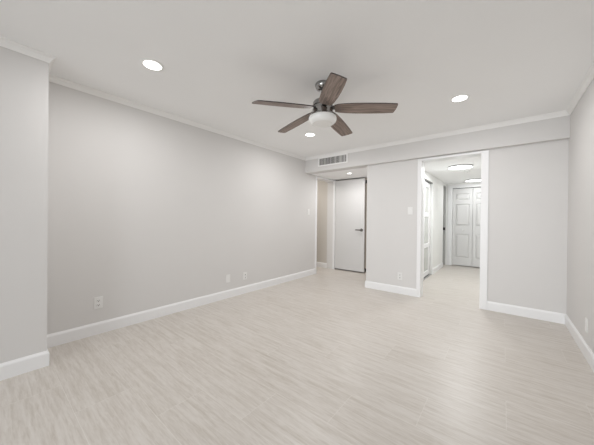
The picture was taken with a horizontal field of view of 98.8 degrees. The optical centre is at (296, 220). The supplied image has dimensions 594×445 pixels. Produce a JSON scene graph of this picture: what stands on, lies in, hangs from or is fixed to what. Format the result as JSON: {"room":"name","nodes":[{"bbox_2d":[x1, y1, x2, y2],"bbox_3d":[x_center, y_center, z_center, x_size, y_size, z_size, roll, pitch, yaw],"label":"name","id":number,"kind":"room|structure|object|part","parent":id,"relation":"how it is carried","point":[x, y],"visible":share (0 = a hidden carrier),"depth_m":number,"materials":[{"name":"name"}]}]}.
{"room":"empty living room","nodes":[
{"label":"empty living room","id":0,"kind":"room"},
{"bbox_2d":[0,46,48,363],"bbox_3d":[-3.438,-0.084,0.596,0.543,2.425,4.043,1,0,39],"label":"wall","id":1,"kind":"structure","parent":0,"point":[24,79],"depth_m":1.89,"materials":[{"name":"beige paint"}]},
{"bbox_2d":[0,36,593,160],"bbox_3d":[-0.816,-1.245,1.019,3.726,0.052,7.749,1,0,39],"label":"crown molding","id":2,"kind":"structure","parent":1,"relation":"attached to","point":[4,42],"depth_m":2.95,"materials":[{"name":"white paint"}]},
{"bbox_2d":[47,82,332,334],"bbox_3d":[-0.709,-0.068,4.267,0.170,2.425,5.297,1,0,39],"label":"wall","id":3,"kind":"structure","parent":0,"point":[146,210],"depth_m":2.97,"materials":[{"name":"beige paint"}]},
{"bbox_2d":[94,296,102,308],"bbox_3d":[-1.991,0.823,2.554,0.009,0.116,0.072,1,0,39],"label":"wall outlet","id":4,"kind":"object","parent":3,"relation":"attached to","point":[98,301],"visible":1,"depth_m":2.55,"materials":[{"name":"white plastic"}]},
{"bbox_2d":[0,268,314,380],"bbox_3d":[-2.022,1.079,2.218,0.387,0.118,8.115,1,0,39],"label":"baseboard","id":5,"kind":"structure","parent":3,"relation":"attached to","point":[12,368],"depth_m":2.68,"materials":[{"name":"white paint"}]},
{"bbox_2d":[226,274,229,282],"bbox_3d":[-1.017,0.856,3.760,0.007,0.116,0.072,1,0,39],"label":"blank plate","id":6,"kind":"object","parent":3,"relation":"attached to","point":[227,276],"visible":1,"depth_m":3.75,"materials":[{"name":"white plastic"}]},
{"bbox_2d":[243,272,246,279],"bbox_3d":[-0.815,0.871,4.008,0.009,0.116,0.072,1,0,39],"label":"wall outlet","id":7,"kind":"object","parent":3,"relation":"attached to","point":[244,273],"visible":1,"depth_m":4.00,"materials":[{"name":"white plastic"}]},
{"bbox_2d":[315,176,335,273],"bbox_3d":[0.588,0.098,5.838,0.218,2.110,0.780,1,0,39],"label":"trim","id":8,"kind":"structure","parent":3,"relation":"attached to","point":[317,177],"depth_m":5.91,"materials":[{"name":"white paint"}]},
{"bbox_2d":[334,178,364,271],"bbox_3d":[1.178,0.100,5.814,0.746,2.070,0.104,1,0,39],"label":"door","id":9,"kind":"structure","parent":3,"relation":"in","point":[349,194],"depth_m":5.80,"materials":[{"name":"grey paint"}]},
{"bbox_2d":[0,264,593,444],"bbox_3d":[0.043,1.207,2.776,6.600,0.100,11.820,1,0,39],"label":"floor","id":10,"kind":"structure","parent":0,"point":[324,357],"depth_m":1.88,"materials":[{"name":"beige wood"}]},
{"bbox_2d":[365,281,415,296],"bbox_3d":[1.885,1.111,4.640,0.835,0.118,1.205,1,0,39],"label":"baseboard","id":11,"kind":"structure","parent":10,"relation":"on","point":[368,284],"depth_m":4.15,"materials":[{"name":"white paint"}]},
{"bbox_2d":[0,0,593,156],"bbox_3d":[-0.866,-1.321,0.995,4.016,0.100,7.889,1,0,39],"label":"ceiling","id":12,"kind":"structure","parent":0,"point":[514,59],"depth_m":1.95,"materials":[{"name":"white paint"}]},
{"bbox_2d":[140,58,163,70],"bbox_3d":[-1.185,-1.274,2.090,0.172,0.006,0.172,1,0,39],"label":"recessed light","id":13,"kind":"object","parent":12,"relation":"in","point":[150,64],"visible":1,"depth_m":2.08,"materials":[{"name":"white"}]},
{"bbox_2d":[304,133,315,136],"bbox_3d":[0.195,-1.265,3.756,0.172,0.006,0.172,1,0,39],"label":"recessed light","id":14,"kind":"object","parent":12,"relation":"in","point":[305,134],"visible":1,"depth_m":3.74,"materials":[{"name":"white glass"}]},
{"bbox_2d":[252,72,397,135],"bbox_3d":[0.253,-1.076,2.388,1.238,0.376,1.223,1,0,39],"label":"ceiling fan","id":15,"kind":"object","parent":12,"relation":"hanging from","point":[322,115],"visible":1,"depth_m":2.26,"materials":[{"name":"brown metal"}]},
{"bbox_3d":[-0.114,-1.005,2.208,0.537,0.008,0.143,-5,14,-23],"label":"blade","id":16,"kind":"part","parent":15,"relation":"part of","materials":[{"name":"brown wood"}]},
{"bbox_3d":[-0.009,-1.006,2.641,0.143,0.008,0.537,-15,5,-41],"label":"blade","id":17,"kind":"part","parent":15,"relation":"part of","materials":[{"name":"brown wood"}]},
{"bbox_3d":[0.266,-1.001,1.974,0.143,0.008,0.537,13,4,-6],"label":"blade","id":18,"kind":"part","parent":15,"relation":"part of","materials":[{"name":"brown wood"}]},
{"bbox_3d":[0.435,-1.001,2.675,0.143,0.008,0.537,-13,-12,30],"label":"blade","id":19,"kind":"part","parent":15,"relation":"part of","materials":[{"name":"brown wood"}]},
{"bbox_3d":[0.605,-0.998,2.263,0.537,0.008,0.143,6,-11,13],"label":"blade","id":20,"kind":"part","parent":15,"relation":"part of","materials":[{"name":"brown wood"}]},
{"bbox_2d":[450,94,469,101],"bbox_3d":[1.663,-1.247,2.602,0.172,0.006,0.172,1,0,39],"label":"recessed light","id":21,"kind":"object","parent":12,"relation":"in","point":[459,98],"visible":1,"depth_m":2.60,"materials":[{"name":"white"}]},
{"bbox_2d":[317,180,327,262],"bbox_3d":[-0.363,-0.058,6.007,1.480,2.400,1.885,1,0,39],"label":"wall","id":22,"kind":"structure","parent":0,"point":[322,186],"depth_m":6.29,"materials":[{"name":"grey paint"}]},
{"bbox_2d":[317,262,326,267],"bbox_3d":[0.190,1.087,6.629,1.380,0.118,0.014,1,0,39],"label":"baseboard","id":23,"kind":"structure","parent":22,"relation":"attached to","point":[319,264],"depth_m":6.28,"materials":[{"name":"white paint"}]},
{"bbox_2d":[311,167,366,180],"bbox_3d":[1.140,-1.002,5.365,1.305,0.080,1.071,1,0,39],"label":"ceiling","id":24,"kind":"structure","parent":0,"point":[360,172],"depth_m":5.34,"materials":[{"name":"white paint"}]},
{"bbox_2d":[424,170,445,273],"bbox_3d":[2.851,0.097,5.519,0.120,2.160,3.471,1,0,39],"label":"wall","id":25,"kind":"structure","parent":0,"point":[436,189],"depth_m":5.83,"materials":[{"name":"white paint"}]},
{"bbox_2d":[432,262,442,273],"bbox_3d":[3.342,1.121,6.037,0.014,0.118,1.200,1,0,39],"label":"baseboard","id":26,"kind":"structure","parent":25,"relation":"attached to","point":[435,269],"depth_m":5.96,"materials":[{"name":"white paint"}]},
{"bbox_3d":[2.472,-0.817,5.033,0.104,0.019,1.430,1,0,39],"label":"track","id":27,"kind":"object","parent":25,"relation":"attached to","visible":0},
{"bbox_2d":[423,180,424,279],"bbox_3d":[2.265,0.176,4.733,0.036,1.955,0.690,1,0,39],"label":"door","id":28,"kind":"structure","parent":27,"relation":"hanging from","point":[424,180],"depth_m":4.96,"materials":[{"name":"white paint"}]},
{"bbox_2d":[424,182,429,276],"bbox_3d":[2.638,0.178,5.261,0.036,1.955,0.780,1,0,39],"label":"door","id":29,"kind":"structure","parent":27,"relation":"hanging from","point":[427,185],"depth_m":5.40,"materials":[{"name":"white paint"}]},
{"bbox_3d":[2.693,0.199,5.329,0.010,0.563,0.403,1,0,39],"label":"panel","id":30,"kind":"part","parent":29,"relation":"part of","materials":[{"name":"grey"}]},
{"bbox_3d":[2.687,0.811,5.331,0.010,0.498,0.403,1,0,39],"label":"panel","id":31,"kind":"part","parent":29,"relation":"part of","materials":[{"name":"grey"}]},
{"bbox_3d":[2.699,-0.434,5.327,0.010,0.538,0.403,1,0,39],"label":"panel","id":32,"kind":"part","parent":29,"relation":"part of","materials":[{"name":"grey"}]},
{"bbox_2d":[305,115,569,173],"bbox_3d":[1.682,-1.104,4.109,3.726,0.303,0.200,1,0,39],"label":"beam","id":33,"kind":"structure","parent":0,"point":[558,128],"depth_m":3.52,"materials":[{"name":"beige paint"}]},
{"bbox_2d":[318,153,347,166],"bbox_3d":[0.664,-1.137,4.798,0.636,0.166,0.009,1,0,39],"label":"air vent","id":34,"kind":"object","parent":33,"relation":"attached to","point":[342,158],"visible":1,"depth_m":4.78,"materials":[{"name":"white metal"}]},
{"bbox_2d":[424,156,480,183],"bbox_3d":[3.438,-1.016,5.230,2.250,0.080,3.751,1,0,39],"label":"ceiling","id":35,"kind":"structure","parent":0,"point":[439,169],"depth_m":4.98,"materials":[{"name":"white paint"}]},
{"bbox_2d":[448,164,472,169],"bbox_3d":[2.944,-0.963,4.595,0.390,0.033,0.390,1,0,39],"label":"recessed light","id":36,"kind":"object","parent":35,"relation":"in","point":[459,166],"visible":1,"depth_m":4.54,"materials":[{"name":"white"}]},
{"bbox_2d":[465,178,480,181],"bbox_3d":[4.220,-0.954,6.045,0.390,0.033,0.390,1,0,39],"label":"recessed light","id":37,"kind":"object","parent":35,"relation":"in","point":[476,179],"visible":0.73,"depth_m":5.97,"materials":[{"name":"white plastic"}]},
{"bbox_2d":[445,182,480,264],"bbox_3d":[4.525,0.111,6.590,2.250,2.160,0.260,1,0,39],"label":"wall","id":38,"kind":"structure","parent":0,"point":[447,185],"depth_m":6.82,"materials":[{"name":"white paint"}]},
{"bbox_2d":[443,186,445,264],"bbox_3d":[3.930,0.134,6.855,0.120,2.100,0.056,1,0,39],"label":"door","id":39,"kind":"structure","parent":38,"relation":"attached to","point":[444,187],"depth_m":6.82,"materials":[{"name":"grey paint"}]},
{"bbox_2d":[447,183,480,264],"bbox_3d":[4.450,0.130,6.475,1.080,2.120,0.014,1,0,39],"label":"trim","id":40,"kind":"structure","parent":38,"relation":"attached to","point":[450,187],"depth_m":6.76,"materials":[{"name":"white paint"}]},
{"bbox_2d":[452,187,480,266],"bbox_3d":[4.471,0.161,6.486,0.880,2.019,0.068,1,0,39],"label":"door","id":41,"kind":"structure","parent":38,"relation":"in","point":[466,201],"depth_m":6.57,"materials":[{"name":"grey paint"}]},
{"bbox_2d":[366,139,568,313],"bbox_3d":[2.196,0.115,3.727,2.421,2.122,0.140,1,0,39],"label":"wall","id":42,"kind":"structure","parent":0,"point":[528,191],"depth_m":3.23,"materials":[{"name":"beige paint"}]},
{"bbox_2d":[408,207,412,213],"bbox_3d":[1.768,-0.154,3.978,0.072,0.116,0.010,1,0,39],"label":"light switch","id":43,"kind":"object","parent":42,"relation":"attached to","point":[410,209],"visible":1,"depth_m":3.97,"materials":[{"name":"white plastic"}]},
{"bbox_2d":[416,150,488,309],"bbox_3d":[2.231,0.122,3.696,0.872,2.110,0.168,1,0,39],"label":"door frame","id":44,"kind":"structure","parent":42,"relation":"attached to","point":[484,155],"depth_m":3.41,"materials":[{"name":"white paint"}]},
{"bbox_2d":[487,301,565,323],"bbox_3d":[2.796,1.125,3.138,0.728,0.118,0.014,1,0,39],"label":"baseboard","id":45,"kind":"structure","parent":42,"relation":"attached to","point":[538,314],"depth_m":3.11,"materials":[{"name":"white paint"}]},
{"bbox_2d":[566,78,593,352],"bbox_3d":[0.693,-0.039,-0.155,0.120,2.425,8.069,1,0,39],"label":"wall","id":46,"kind":"structure","parent":0,"point":[580,238],"depth_m":2.40,"materials":[{"name":"beige paint"}]},
{"bbox_2d":[565,314,593,371],"bbox_3d":[0.618,1.114,-0.123,0.014,0.118,7.795,1,0,39],"label":"baseboard","id":47,"kind":"structure","parent":46,"relation":"attached to","point":[586,351],"depth_m":2.32,"materials":[{"name":"white paint"}]},
{"bbox_2d":[585,317,587,332],"bbox_3d":[2.514,0.907,2.213,0.007,0.116,0.072,1,0,39],"label":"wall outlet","id":48,"kind":"object","parent":46,"relation":"attached to","point":[586,319],"visible":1,"depth_m":2.20,"materials":[{"name":"white plastic"}]},
{"bbox_3d":[1.207,0.060,5.370,1.425,2.202,1.171,1,0,39],"label":"wall","id":49,"kind":"structure","parent":0,"visible":0},
{"bbox_2d":[338,178,366,272],"bbox_3d":[1.287,0.100,5.887,0.800,2.120,0.063,1,0,39],"label":"door frame","id":50,"kind":"structure","parent":49,"relation":"attached to","point":[358,178],"depth_m":5.68,"materials":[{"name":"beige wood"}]}
]}

